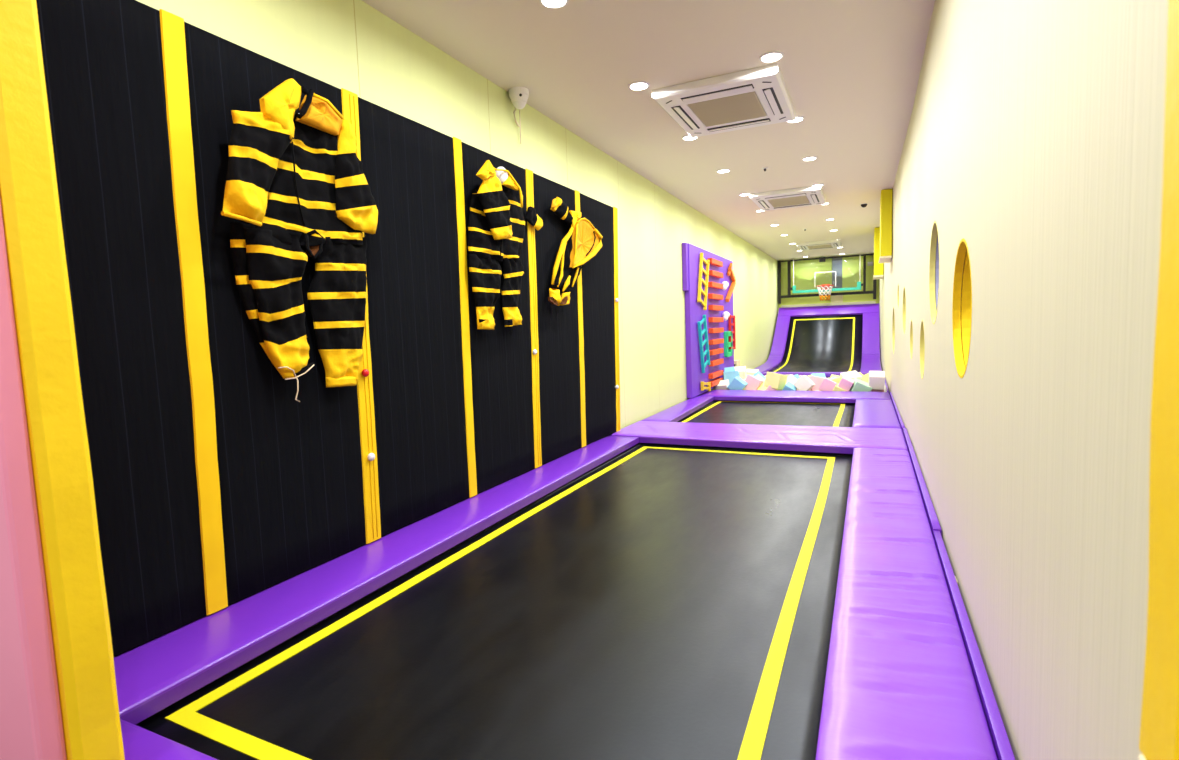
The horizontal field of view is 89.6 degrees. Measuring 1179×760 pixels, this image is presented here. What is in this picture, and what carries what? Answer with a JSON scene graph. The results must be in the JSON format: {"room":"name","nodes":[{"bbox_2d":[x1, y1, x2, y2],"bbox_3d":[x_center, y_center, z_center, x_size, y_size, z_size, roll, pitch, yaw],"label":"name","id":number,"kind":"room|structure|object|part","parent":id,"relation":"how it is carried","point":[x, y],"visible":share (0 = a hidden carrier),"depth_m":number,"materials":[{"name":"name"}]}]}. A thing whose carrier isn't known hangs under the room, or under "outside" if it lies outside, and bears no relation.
{"room":"indoor trampoline park","nodes":[
{"label":"indoor trampoline park","id":0,"kind":"room"},
{"bbox_2d":[0,201,66,759],"bbox_3d":[-2.136,-0.174,1.687,1.895,3.400,0.055,0,6,25],"label":"wall","id":1,"kind":"structure","parent":0,"point":[31,727],"depth_m":1.34,"materials":[{"name":"paint"}]},
{"bbox_2d":[136,0,778,428],"bbox_3d":[1.887,-1.038,9.975,0.135,3.400,18.440,0,6,25],"label":"wall","id":2,"kind":"structure","parent":0,"point":[350,45],"depth_m":5.06,"materials":[{"name":"paint"}]},
{"bbox_2d":[36,0,619,656],"bbox_3d":[-0.774,-0.397,4.032,0.112,2.340,5.116,0,6,25],"label":"wall","id":3,"kind":"structure","parent":2,"relation":"attached to","point":[215,487],"depth_m":2.53,"materials":[{"name":"black fabric"}]},
{"bbox_3d":[-1.729,-0.188,2.054,0.075,2.334,0.704,0,6,25],"label":"fabric panel","id":4,"kind":"part","parent":3,"relation":"part of","materials":[{"name":"fabric"}]},
{"bbox_3d":[-1.405,-0.259,2.739,0.075,2.334,0.888,0,6,25],"label":"fabric panel","id":5,"kind":"part","parent":3,"relation":"part of","materials":[{"name":"fabric"}]},
{"bbox_2d":[221,78,377,401],"bbox_3d":[-1.283,-0.614,2.713,0.149,1.404,0.861,0,5,23],"label":"striped jumpsuit","id":6,"kind":"object","parent":3,"relation":"attached to","point":[300,183],"visible":1,"depth_m":2.66,"materials":[{"name":"black fabric"}]},
{"bbox_3d":[-1.334,-0.330,2.608,0.083,0.647,0.308,0,6,25],"label":"trouser leg","id":7,"kind":"part","parent":6,"relation":"part of","materials":[{"name":"black fabric"}]},
{"bbox_3d":[-1.212,-0.345,2.926,0.068,0.752,0.383,0,6,25],"label":"trouser leg","id":8,"kind":"part","parent":6,"relation":"part of","materials":[{"name":"black fabric"}]},
{"bbox_3d":[-1.174,-0.037,3.104,0.039,0.042,0.042,0,6,25],"label":"snap knob","id":9,"kind":"part","parent":3,"relation":"part of","materials":[{"name":"red plastic"}]},
{"bbox_3d":[-1.158,0.407,3.144,0.039,0.042,0.042,0,6,25],"label":"snap knob","id":10,"kind":"part","parent":3,"relation":"part of","materials":[{"name":"white plastic"}]},
{"bbox_3d":[-1.039,-0.340,3.515,0.075,2.334,0.917,0,6,25],"label":"fabric panel","id":11,"kind":"part","parent":3,"relation":"part of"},
{"bbox_3d":[-0.659,-0.423,4.319,0.076,2.334,0.922,0,6,25],"label":"fabric panel","id":12,"kind":"part","parent":3,"relation":"part of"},
{"bbox_2d":[468,160,542,328],"bbox_3d":[-0.535,-0.935,4.268,0.161,1.127,0.998,0,6,25],"label":"striped jumpsuit","id":13,"kind":"object","parent":3,"relation":"attached to","point":[496,226],"visible":1,"depth_m":4.03,"materials":[{"name":"black fabric"}]},
{"bbox_3d":[-0.679,-0.594,4.029,0.074,0.501,0.381,0,6,25],"label":"trouser leg","id":14,"kind":"part","parent":13,"relation":"part of","materials":[{"name":"black fabric"}]},
{"bbox_3d":[-0.549,-0.642,4.325,0.068,0.505,0.280,0,6,25],"label":"trouser leg","id":15,"kind":"part","parent":13,"relation":"part of","materials":[{"name":"black fabric"}]},
{"bbox_3d":[-0.295,-0.503,5.089,0.076,2.334,0.895,0,6,25],"label":"fabric panel","id":16,"kind":"part","parent":3,"relation":"part of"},
{"bbox_2d":[548,197,602,305],"bbox_3d":[-0.136,-1.092,5.154,0.113,0.904,1.030,1,6,27],"label":"striped jumpsuit","id":17,"kind":"object","parent":3,"relation":"attached to","point":[582,242],"visible":1,"depth_m":5.08,"materials":[{"name":"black fabric"}]},
{"bbox_3d":[-0.140,-0.890,5.189,0.058,0.278,0.421,0,6,25],"label":"trouser leg","id":18,"kind":"part","parent":17,"relation":"part of","materials":[{"name":"black fabric"}]},
{"bbox_2d":[570,218,602,267],"bbox_3d":[-0.029,-1.210,5.312,0.076,0.465,0.631,0,6,25],"label":"hood","id":19,"kind":"object","parent":17,"relation":"attached to","point":[585,240],"depth_m":5.27,"materials":[{"name":"yellow fabric"}]},
{"bbox_3d":[0.065,-0.582,5.852,0.075,2.334,0.899,0,6,25],"label":"fabric panel","id":20,"kind":"part","parent":3,"relation":"part of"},
{"bbox_2d":[509,86,528,143],"bbox_3d":[-0.518,-2.008,4.501,0.150,0.350,0.189,0,6,25],"label":"camera","id":21,"kind":"object","parent":2,"relation":"attached to","point":[519,96],"visible":1,"depth_m":4.43,"materials":[{"name":"white plastic"}]},
{"bbox_2d":[682,243,735,397],"bbox_3d":[2.153,-1.005,10.125,0.208,2.290,3.190,0,6,25],"label":"board","id":22,"kind":"object","parent":2,"relation":"attached to","point":[709,280],"visible":1,"depth_m":9.55,"materials":[{"name":"purple plastic"}]},
{"bbox_3d":[1.404,-1.657,8.695,0.065,0.690,0.100,0,6,25],"label":"panel","id":23,"kind":"part","parent":22,"relation":"part of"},
{"bbox_2d":[362,0,934,260],"bbox_3d":[2.308,-2.558,7.087,5.300,0.100,23.200,0,6,25],"label":"ceiling","id":24,"kind":"structure","parent":0,"point":[851,69],"depth_m":4.34,"materials":[{"name":"white paint"}]},
{"bbox_2d":[540,0,568,8],"bbox_3d":[-0.194,-2.081,3.252,0.160,0.010,0.160,0,6,25],"label":"recessed light","id":25,"kind":"object","parent":24,"relation":"in","point":[553,4],"visible":1,"depth_m":3.27,"materials":[{"name":"white"}]},
{"bbox_2d":[628,81,649,89],"bbox_3d":[0.371,-2.205,4.450,0.160,0.010,0.160,0,6,25],"label":"recessed light","id":26,"kind":"object","parent":24,"relation":"in","point":[637,85],"visible":1,"depth_m":4.43,"materials":[{"name":"white"}]},
{"bbox_2d":[682,135,697,139],"bbox_3d":[0.971,-2.337,5.719,0.160,0.010,0.160,0,6,25],"label":"recessed light","id":27,"kind":"object","parent":24,"relation":"in","point":[686,137],"visible":0.74,"depth_m":5.72,"materials":[{"name":"white"}]},
{"bbox_2d":[716,169,729,172],"bbox_3d":[1.583,-2.471,7.016,0.160,0.010,0.160,0,6,25],"label":"recessed light","id":28,"kind":"object","parent":24,"relation":"in","point":[720,170],"visible":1,"depth_m":6.99,"materials":[{"name":"white"}]},
{"bbox_2d":[652,63,795,137],"bbox_3d":[1.136,-2.231,4.852,0.930,0.077,1.120,0,6,25],"label":"air conditioner","id":29,"kind":"object","parent":24,"relation":"attached to","point":[755,97],"visible":1,"depth_m":4.66,"materials":[{"name":"white plastic"}]},
{"bbox_2d":[688,91,765,126],"bbox_3d":[1.137,-2.209,4.854,0.516,0.019,0.584,0,6,25],"label":"grille","id":30,"kind":"object","parent":29,"relation":"attached to","point":[749,105],"depth_m":4.82,"materials":[{"name":"beige"}]},
{"bbox_2d":[759,51,783,62],"bbox_3d":[1.240,-2.199,4.040,0.160,0.010,0.160,0,6,25],"label":"recessed light","id":31,"kind":"object","parent":24,"relation":"in","point":[772,56],"visible":1,"depth_m":4.03,"materials":[{"name":"white"}]},
{"bbox_2d":[749,186,825,210],"bbox_3d":[2.903,-2.622,8.631,0.930,0.077,1.120,0,6,25],"label":"air conditioner","id":32,"kind":"object","parent":24,"relation":"attached to","point":[802,196],"visible":1,"depth_m":8.40,"materials":[{"name":"white plastic"}]},
{"bbox_2d":[768,195,809,206],"bbox_3d":[2.904,-2.600,8.633,0.516,0.019,0.584,0,6,25],"label":"grille","id":33,"kind":"object","parent":32,"relation":"attached to","point":[805,199],"depth_m":8.61,"materials":[{"name":"beige"}]},
{"bbox_2d":[787,116,803,122],"bbox_3d":[1.839,-2.331,5.310,0.160,0.010,0.160,0,6,25],"label":"recessed light","id":34,"kind":"object","parent":24,"relation":"in","point":[798,118],"visible":0.72,"depth_m":5.30,"materials":[{"name":"white"}]},
{"bbox_2d":[802,156,816,160],"bbox_3d":[2.451,-2.465,6.606,0.160,0.010,0.160,0,6,25],"label":"recessed light","id":35,"kind":"object","parent":24,"relation":"in","point":[808,158],"visible":1,"depth_m":6.59,"materials":[{"name":"white"}]},
{"bbox_2d":[796,239,841,250],"bbox_3d":[5.445,-3.183,14.037,0.930,0.077,1.120,0,6,25],"label":"air conditioner","id":36,"kind":"object","parent":24,"relation":"attached to","point":[825,244],"visible":1,"depth_m":13.73,"materials":[{"name":"white plastic"}]},
{"bbox_2d":[807,244,831,248],"bbox_3d":[5.446,-3.161,14.039,0.516,0.019,0.584,0,6,25],"label":"grille","id":37,"kind":"object","parent":36,"relation":"attached to","point":[830,245],"depth_m":14.02,"materials":[{"name":"beige"}]},
{"bbox_2d":[778,253,875,303],"bbox_3d":[6.752,-2.883,16.978,2.630,1.260,0.250,0,6,25],"label":"stand","id":38,"kind":"object","parent":24,"relation":"attached to","point":[864,291],"visible":0.85,"depth_m":17.05,"materials":[{"name":"black metal"}]},
{"bbox_2d":[790,256,862,292],"bbox_3d":[6.689,-2.990,16.791,1.915,0.970,0.100,0,6,25],"label":"basketball backboard","id":39,"kind":"object","parent":38,"relation":"attached to","point":[821,259],"visible":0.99,"depth_m":16.75,"materials":[{"name":"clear plastic"}]},
{"bbox_2d":[816,284,833,300],"bbox_3d":[6.569,-2.450,16.551,0.458,0.466,0.543,0,6,25],"label":"basketball hoop","id":40,"kind":"object","parent":39,"relation":"attached to","point":[825,287],"visible":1,"depth_m":16.48,"materials":[{"name":"fabric"}]},
{"bbox_3d":[6.700,-2.615,16.802,1.800,0.220,0.060,0,6,25],"label":"frame","id":41,"kind":"part","parent":39,"relation":"part of","materials":[{"name":"teal paint"}]},
{"bbox_2d":[779,255,878,307],"bbox_3d":[7.537,-1.861,17.157,4.220,3.400,0.150,0,6,25],"label":"wall","id":42,"kind":"structure","parent":0,"point":[805,277],"depth_m":17.30,"materials":[{"name":"paint"}]},
{"bbox_2d":[781,301,875,307],"bbox_3d":[6.930,-2.072,17.309,2.550,0.335,0.045,0,6,25],"label":"wall panel","id":43,"kind":"object","parent":42,"relation":"attached to","point":[864,302],"visible":0.36,"depth_m":17.25,"materials":[{"name":"beige plastic"}]},
{"bbox_2d":[832,258,841,288],"bbox_3d":[7.139,-3.071,17.106,0.270,0.945,0.045,0,6,25],"label":"wall panel","id":44,"kind":"object","parent":42,"relation":"attached to","point":[836,262],"visible":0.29,"depth_m":17.08,"materials":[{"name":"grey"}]},
{"bbox_2d":[831,295,842,302],"bbox_3d":[7.160,-2.346,17.171,0.320,0.210,0.045,0,6,25],"label":"wall panel","id":45,"kind":"object","parent":42,"relation":"attached to","point":[836,298],"visible":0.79,"depth_m":17.15,"materials":[{"name":"beige plastic"}]},
{"bbox_2d":[879,0,1167,759],"bbox_3d":[4.403,-1.001,8.564,0.121,3.400,18.151,0,6,25],"label":"wall","id":46,"kind":"structure","parent":0,"point":[1034,139],"depth_m":1.30,"materials":[{"name":"paint"}]},
{"bbox_2d":[873,227,883,279],"bbox_3d":[5.915,-2.580,12.149,0.183,0.976,0.812,0,6,25],"label":"box","id":47,"kind":"object","parent":46,"relation":"attached to","point":[878,267],"visible":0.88,"depth_m":11.81,"materials":[{"name":"yellow plastic"}]},
{"bbox_3d":[5.932,-2.110,12.191,0.183,0.030,0.812,0,6,25],"label":"trim","id":48,"kind":"part","parent":47,"relation":"part of","materials":[{"name":"beige plastic"}]},
{"bbox_2d":[879,189,892,262],"bbox_3d":[4.343,-2.235,8.707,0.157,0.956,0.812,0,6,25],"label":"box","id":49,"kind":"object","parent":46,"relation":"attached to","point":[886,197],"visible":1,"depth_m":8.36,"materials":[{"name":"yellow plastic"}]},
{"bbox_3d":[4.358,-1.774,8.748,0.157,0.030,0.812,0,6,25],"label":"trim","id":50,"kind":"part","parent":49,"relation":"part of","materials":[{"name":"beige plastic"}]},
{"bbox_2d":[892,307,894,353],"bbox_3d":[4.263,-0.683,8.191,0.126,0.684,0.684,0,6,25],"label":"window","id":51,"kind":"structure","parent":46,"relation":"in","point":[893,321],"depth_m":8.48,"materials":[{"name":"yellow plastic"}]},
{"bbox_2d":[890,392,904,430],"bbox_3d":[3.828,0.435,7.423,0.027,0.223,3.260,0,5,25],"label":"pad","id":52,"kind":"object","parent":46,"relation":"attached to","point":[891,396],"visible":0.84,"depth_m":6.90,"materials":[{"name":"leather"}]},
{"bbox_2d":[897,284,898,306],"bbox_3d":[3.789,-1.018,7.157,0.120,0.324,0.324,0,6,25],"label":"window","id":53,"kind":"structure","parent":46,"relation":"in","point":[898,284],"depth_m":7.30,"materials":[{"name":"yellow plastic"}]},
{"bbox_2d":[903,286,905,333],"bbox_3d":[3.342,-0.726,6.177,0.123,0.524,0.524,0,6,25],"label":"window","id":54,"kind":"structure","parent":46,"relation":"in","point":[904,294],"depth_m":6.38,"materials":[{"name":"yellow plastic"}]},
{"bbox_2d":[910,319,912,358],"bbox_3d":[2.939,-0.364,5.295,0.121,0.384,0.384,0,6,25],"label":"window","id":55,"kind":"structure","parent":46,"relation":"in","point":[911,324],"depth_m":5.45,"materials":[{"name":"yellow plastic"}]},
{"bbox_2d":[903,428,941,534],"bbox_3d":[2.478,0.735,4.504,0.036,0.228,3.160,0,6,25],"label":"pad","id":56,"kind":"object","parent":46,"relation":"attached to","point":[930,511],"visible":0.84,"depth_m":3.80,"materials":[{"name":"leather"}]},
{"bbox_2d":[920,320,924,378],"bbox_3d":[2.435,-0.218,4.226,0.119,0.454,0.454,0,6,25],"label":"window","id":57,"kind":"structure","parent":46,"relation":"in","point":[922,337],"depth_m":4.40,"materials":[{"name":"yellow plastic"}]},
{"bbox_2d":[929,221,938,324],"bbox_3d":[2.062,-0.623,3.438,0.121,0.624,0.624,0,6,25],"label":"window","id":58,"kind":"structure","parent":46,"relation":"in","point":[934,252],"depth_m":3.68,"materials":[{"name":"yellow plastic"}]},
{"bbox_2d":[952,239,971,377],"bbox_3d":[1.579,-0.291,2.412,0.120,0.594,0.594,0,6,25],"label":"window","id":59,"kind":"structure","parent":46,"relation":"in","point":[961,304],"depth_m":2.64,"materials":[{"name":"yellow plastic"}]},
{"bbox_2d":[933,530,1014,759],"bbox_3d":[1.262,1.004,1.941,0.029,0.223,2.520,0,6,25],"label":"pad","id":60,"kind":"object","parent":46,"relation":"attached to","point":[1000,740],"visible":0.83,"depth_m":1.88,"materials":[{"name":"leather"}]},
{"bbox_3d":[2.428,0.927,7.391,5.300,0.100,23.200,0,6,25],"label":"floor","id":61,"kind":"structure","parent":0,"visible":0},
{"bbox_2d":[0,0,124,759],"bbox_3d":[-1.278,-0.176,1.369,0.143,3.400,0.101,0,6,25],"label":"post","id":62,"kind":"object","parent":61,"relation":"on","point":[38,274],"visible":0.83,"depth_m":1.35,"materials":[{"name":"yellow plastic"}]},
{"bbox_2d":[136,443,852,759],"bbox_3d":[0.521,1.058,3.629,2.740,0.425,5.220,0,6,25],"label":"trampoline","id":63,"kind":"object","parent":61,"relation":"on","point":[662,601],"visible":0.75,"depth_m":2.30,"materials":[{"name":"black"}]},
{"bbox_2d":[120,719,217,759],"bbox_3d":[-0.578,1.048,1.328,1.915,0.067,0.155,0,6,25],"label":"pad","id":64,"kind":"object","parent":63,"relation":"on","point":[139,743],"visible":0.56,"depth_m":1.63,"materials":[{"name":"leather"}]},
{"bbox_2d":[113,436,638,724],"bbox_3d":[-0.647,0.823,3.915,0.410,0.070,4.785,0,6,25],"label":"pad","id":65,"kind":"object","parent":63,"relation":"on","point":[152,676],"visible":0.8,"depth_m":2.55,"materials":[{"name":"leather"}]},
{"bbox_3d":[0.521,1.058,3.629,2.740,0.425,5.220,0,6,25],"label":"steel frame","id":66,"kind":"part","parent":63,"relation":"part of","materials":[{"name":"black"}]},
{"bbox_2d":[816,448,997,759],"bbox_3d":[1.502,0.827,2.984,0.418,0.077,4.635,0,6,25],"label":"pad","id":67,"kind":"object","parent":63,"relation":"on","point":[900,684],"visible":1,"depth_m":2.02,"materials":[{"name":"leather"}]},
{"bbox_2d":[678,400,854,426],"bbox_3d":[2.459,0.631,7.746,2.730,0.425,3.880,0,6,25],"label":"trampoline","id":68,"kind":"object","parent":61,"relation":"on","point":[829,414],"visible":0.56,"depth_m":7.84,"materials":[{"name":"black"}]},
{"bbox_2d":[641,396,713,421],"bbox_3d":[1.273,0.395,8.053,0.350,0.070,2.550,0,6,25],"label":"pad","id":69,"kind":"object","parent":68,"relation":"on","point":[675,413],"visible":0.91,"depth_m":7.78,"materials":[{"name":"leather"}]},
{"bbox_2d":[609,421,907,453],"bbox_3d":[1.656,0.552,6.048,2.755,0.080,1.045,0,6,25],"label":"pad","id":70,"kind":"object","parent":68,"relation":"on","point":[825,439],"visible":0.99,"depth_m":5.78,"materials":[{"name":"leather"}]},
{"bbox_3d":[2.459,0.631,7.746,2.730,0.425,3.880,0,6,25],"label":"steel frame","id":71,"kind":"part","parent":68,"relation":"part of","materials":[{"name":"black"}]},
{"bbox_2d":[698,390,890,402],"bbox_3d":[3.085,0.240,9.104,2.730,0.070,0.890,0,6,25],"label":"pad","id":72,"kind":"object","parent":68,"relation":"on","point":[736,395],"visible":0.94,"depth_m":8.88,"materials":[{"name":"leather"}]},
{"bbox_2d":[852,399,900,428],"bbox_3d":[3.426,0.402,7.118,0.463,0.070,2.405,0,6,25],"label":"pad","id":73,"kind":"object","parent":68,"relation":"on","point":[868,413],"visible":0.94,"depth_m":6.81,"materials":[{"name":"leather"}]},
{"bbox_2d":[754,303,881,377],"bbox_3d":[5.707,-0.879,14.661,2.690,2.006,5.555,0,6,25],"label":"ramp","id":74,"kind":"object","parent":61,"relation":"on","point":[834,339],"visible":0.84,"depth_m":15.89,"materials":[{"name":"leather"}]},
{"bbox_2d":[884,379,888,392],"bbox_3d":[3.918,0.258,10.895,2.740,0.520,2.960,0,6,25],"label":"pit","id":75,"kind":"object","parent":61,"relation":"on","point":[886,386],"visible":0.06,"depth_m":9.43,"materials":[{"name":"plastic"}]},
{"bbox_2d":[734,360,739,366],"bbox_3d":[2.919,-0.113,11.861,0.115,0.560,0.380,0,6,25],"label":"wooden plank","id":76,"kind":"object","parent":75,"relation":"on","point":[736,362],"visible":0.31,"depth_m":11.75,"materials":[{"name":"beige wood"}]},
{"bbox_2d":[757,381,777,389],"bbox_3d":[3.053,0.212,10.146,0.306,0.373,0.335,3,7,43],"label":"cube","id":77,"kind":"object","parent":75,"relation":"in","point":[761,387],"visible":0.22,"depth_m":10.10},
{"bbox_2d":[808,376,823,390],"bbox_3d":[3.704,0.091,9.828,0.305,0.350,0.308,-3,5,-17],"label":"cube","id":78,"kind":"object","parent":75,"relation":"in","point":[817,381],"visible":0.39,"depth_m":9.71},
{"bbox_2d":[811,373,825,377],"bbox_3d":[4.429,0.044,11.502,0.257,0.352,0.347,-2,5,4],"label":"cube","id":79,"kind":"object","parent":75,"relation":"in","point":[822,375],"visible":0.22,"depth_m":11.46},
{"bbox_3d":[3.445,0.278,9.717,0.180,0.180,0.180,19,10,21],"label":"cube","id":80,"kind":"object","parent":75,"relation":"in","visible":0},
{"bbox_2d":[793,375,814,390],"bbox_3d":[3.482,0.074,9.614,0.304,0.322,0.246,1,6,31],"label":"cube","id":81,"kind":"object","parent":80,"relation":"on","point":[803,383],"visible":0.8,"depth_m":9.52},
{"bbox_3d":[2.618,0.300,10.058,0.200,0.200,0.200,39,-16,17],"label":"cube","id":82,"kind":"object","parent":75,"relation":"in","visible":0},
{"bbox_2d":[727,376,747,389],"bbox_3d":[2.511,0.094,10.061,0.302,0.312,0.234,1,6,27],"label":"cube","id":83,"kind":"object","parent":82,"relation":"on","point":[737,383],"visible":0.76,"depth_m":9.97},
{"bbox_3d":[3.230,0.304,9.877,0.250,0.250,0.250,29,36,14],"label":"cube","id":84,"kind":"object","parent":75,"relation":"in","visible":0},
{"bbox_2d":[764,372,786,389],"bbox_3d":[3.090,0.015,9.843,0.286,0.316,0.286,-7,7,-43],"label":"cube","id":85,"kind":"object","parent":84,"relation":"on","point":[776,381],"visible":0.89,"depth_m":9.75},
{"bbox_2d":[783,381,796,390],"bbox_3d":[3.269,0.163,9.709,0.242,0.278,0.237,1,6,34],"label":"cube","id":86,"kind":"object","parent":84,"relation":"on","point":[789,386],"visible":0.52,"depth_m":9.63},
{"bbox_3d":[2.378,0.341,10.327,0.220,0.220,0.220,-11,-17,22],"label":"cube","id":87,"kind":"object","parent":75,"relation":"in","visible":0},
{"bbox_2d":[715,380,729,389],"bbox_3d":[2.294,0.135,10.189,0.226,0.277,0.258,1,6,28],"label":"cube","id":88,"kind":"object","parent":87,"relation":"on","point":[723,384],"visible":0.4,"depth_m":10.11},
{"bbox_3d":[3.897,0.362,9.493,0.200,0.200,0.200,26,26,13],"label":"cube","id":89,"kind":"object","parent":75,"relation":"in","visible":0},
{"bbox_2d":[819,377,836,390],"bbox_3d":[3.804,0.095,9.465,0.263,0.271,0.210,0,5,24],"label":"cube","id":90,"kind":"object","parent":89,"relation":"on","point":[827,384],"visible":0.76,"depth_m":9.38,"materials":[{"name":"plastic"}]},
{"bbox_2d":[833,383,845,390],"bbox_3d":[3.952,0.198,9.390,0.264,0.290,0.237,1,6,30],"label":"cube","id":91,"kind":"object","parent":89,"relation":"on","point":[836,388],"visible":0.26,"depth_m":9.29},
{"bbox_2d":[838,376,853,390],"bbox_3d":[4.030,0.062,9.329,0.237,0.261,0.214,1,6,29],"label":"cube","id":92,"kind":"object","parent":91,"relation":"on","point":[846,383],"visible":0.89,"depth_m":9.25,"materials":[{"name":"plastic"}]},
{"bbox_3d":[4.133,0.367,9.339,0.220,0.220,0.220,27,22,15],"label":"cube","id":93,"kind":"object","parent":75,"relation":"in","visible":0},
{"bbox_2d":[849,378,871,391],"bbox_3d":[4.234,0.149,9.305,0.328,0.369,0.309,-1,5,16],"label":"cube","id":94,"kind":"object","parent":93,"relation":"on","point":[858,385],"visible":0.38,"depth_m":9.18,"materials":[{"name":"plastic"}]},
{"bbox_2d":[869,371,884,389],"bbox_3d":[4.440,0.002,9.170,0.228,0.285,0.279,0,5,25],"label":"cube","id":95,"kind":"object","parent":94,"relation":"on","point":[876,378],"visible":0.99,"depth_m":9.09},
{"bbox_3d":[4.467,0.346,9.285,0.220,0.220,0.220,19,3,25],"label":"cube","id":96,"kind":"object","parent":75,"relation":"in","visible":0},
{"bbox_2d":[871,389,883,391],"bbox_3d":[4.539,0.120,9.355,0.206,0.235,0.230,0,6,26],"label":"cube","id":97,"kind":"object","parent":96,"relation":"on","point":[872,390],"visible":0.02,"depth_m":9.27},
{"bbox_3d":[2.500,0.210,10.563,0.250,0.250,0.250,-7,-8,25],"label":"cube","id":98,"kind":"object","parent":75,"relation":"in","visible":0},
{"bbox_2d":[723,371,739,382],"bbox_3d":[2.514,-0.016,10.475,0.273,0.311,0.292,0,5,19],"label":"cube","id":99,"kind":"object","parent":98,"relation":"on","point":[730,375],"visible":0.49,"depth_m":10.37,"materials":[{"name":"plastic"}]},
{"bbox_3d":[2.730,0.364,10.331,0.250,0.250,0.250,31,-27,-18],"label":"cube","id":100,"kind":"object","parent":75,"relation":"in","visible":0},
{"bbox_2d":[744,375,763,389],"bbox_3d":[2.821,0.075,10.237,0.329,0.356,0.288,1,6,30],"label":"cube","id":101,"kind":"object","parent":100,"relation":"on","point":[753,382],"visible":0.63,"depth_m":10.13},
{"bbox_3d":[4.025,0.354,9.740,0.250,0.250,0.250,-15,21,41],"label":"cube","id":102,"kind":"object","parent":75,"relation":"in","visible":0},
{"bbox_2d":[830,377,841,383],"bbox_3d":[3.991,0.085,9.652,0.260,0.275,0.239,-1,5,6],"label":"cube","id":103,"kind":"object","parent":102,"relation":"on","point":[837,379],"visible":0.23,"depth_m":9.54,"materials":[{"name":"plastic"}]},
{"bbox_3d":[4.240,0.325,9.594,0.220,0.220,0.220,-2,-40,33],"label":"cube","id":104,"kind":"object","parent":75,"relation":"in","visible":0},
{"bbox_2d":[840,370,861,379],"bbox_3d":[4.211,0.025,9.546,0.292,0.343,0.312,-2,5,4],"label":"cube","id":105,"kind":"object","parent":104,"relation":"on","point":[851,374],"visible":0.36,"depth_m":9.49,"materials":[{"name":"plastic"}]},
{"bbox_3d":[3.107,0.265,10.978,0.220,0.220,0.220,5,46,10],"label":"cube","id":106,"kind":"object","parent":75,"relation":"in","visible":0},
{"bbox_2d":[755,374,764,380],"bbox_3d":[3.078,0.073,10.861,0.311,0.355,0.299,-4,5,-24],"label":"cube","id":107,"kind":"object","parent":106,"relation":"on","point":[757,375],"visible":0.11,"depth_m":10.82,"materials":[{"name":"plastic"}]},
{"bbox_3d":[2.696,0.171,10.964,0.220,0.220,0.220,1,49,31],"label":"cube","id":108,"kind":"object","parent":75,"relation":"in","visible":0},
{"bbox_2d":[735,366,746,378],"bbox_3d":[2.764,-0.091,10.966,0.266,0.324,0.312,0,5,22],"label":"cube","id":109,"kind":"object","parent":108,"relation":"on","point":[742,371],"visible":0.34,"depth_m":10.85,"materials":[{"name":"plastic"}]},
{"bbox_3d":[3.353,0.149,11.494,0.250,0.250,0.250,-38,10,-8],"label":"cube","id":110,"kind":"object","parent":75,"relation":"in","visible":0},
{"bbox_2d":[753,371,765,378],"bbox_3d":[3.202,-0.009,11.294,0.276,0.322,0.276,0,6,25],"label":"cube","id":111,"kind":"object","parent":110,"relation":"on","point":[757,372],"visible":0.26,"depth_m":11.27,"materials":[{"name":"plastic"}]},
{"bbox_3d":[2.561,0.078,10.804,0.180,0.180,0.180,0,42,25],"label":"cube","id":112,"kind":"object","parent":75,"relation":"in","visible":0},
{"bbox_2d":[724,367,734,371],"bbox_3d":[2.547,-0.110,10.743,0.203,0.263,0.248,0,5,20],"label":"cube","id":113,"kind":"object","parent":112,"relation":"on","point":[727,369],"visible":0.29,"depth_m":10.70,"materials":[{"name":"plastic"}]},
{"bbox_3d":[4.620,0.277,9.577,0.200,0.200,0.200,18,-4,27],"label":"cube","id":114,"kind":"object","parent":75,"relation":"in","visible":0},
{"bbox_2d":[862,373,868,382],"bbox_3d":[4.518,0.064,9.693,0.346,0.392,0.329,-2,5,-1],"label":"cube","id":115,"kind":"object","parent":114,"relation":"on","point":[865,377],"visible":0.14,"depth_m":9.60,"materials":[{"name":"plastic"}]},
{"bbox_2d":[1138,754,1145,759],"bbox_3d":[0.599,0.956,0.600,0.087,1.150,0.101,0,6,25],"label":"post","id":116,"kind":"object","parent":61,"relation":"on","point":[1140,757],"visible":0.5,"depth_m":0.60,"materials":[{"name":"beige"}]},
{"bbox_3d":[3.646,0.091,12.349,0.250,0.250,0.250,33,16,3],"label":"cube","id":117,"kind":"object","parent":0,"visible":0},
{"bbox_2d":[746,369,758,374],"bbox_3d":[3.399,-0.077,12.421,0.274,0.315,0.295,0,5,18],"label":"cube","id":118,"kind":"object","parent":117,"relation":"on","point":[749,371],"visible":0.26,"depth_m":12.33,"materials":[{"name":"plastic"}]},
{"bbox_3d":[3.348,0.329,10.151,0.180,0.180,0.180,24,-40,-17],"label":"cube","id":119,"kind":"object","parent":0,"visible":0},
{"bbox_2d":[786,374,797,389],"bbox_3d":[3.398,0.115,10.034,0.347,0.421,0.395,0,5,23],"label":"cube","id":120,"kind":"object","parent":119,"relation":"on","point":[790,378],"visible":0.13,"depth_m":9.97,"materials":[{"name":"plastic"}]},
{"bbox_3d":[1.105,-0.153,0.159,1.338,3.400,0.055,0,6,25],"label":"wall","id":121,"kind":"structure","parent":0,"visible":0},
{"bbox_2d":[1139,0,1178,759],"bbox_3d":[0.537,-0.740,0.453,0.092,2.242,0.101,0,6,25],"label":"post","id":122,"kind":"object","parent":121,"relation":"attached to","point":[1159,725],"visible":1,"depth_m":0.54,"materials":[{"name":"paint"}]}
]}

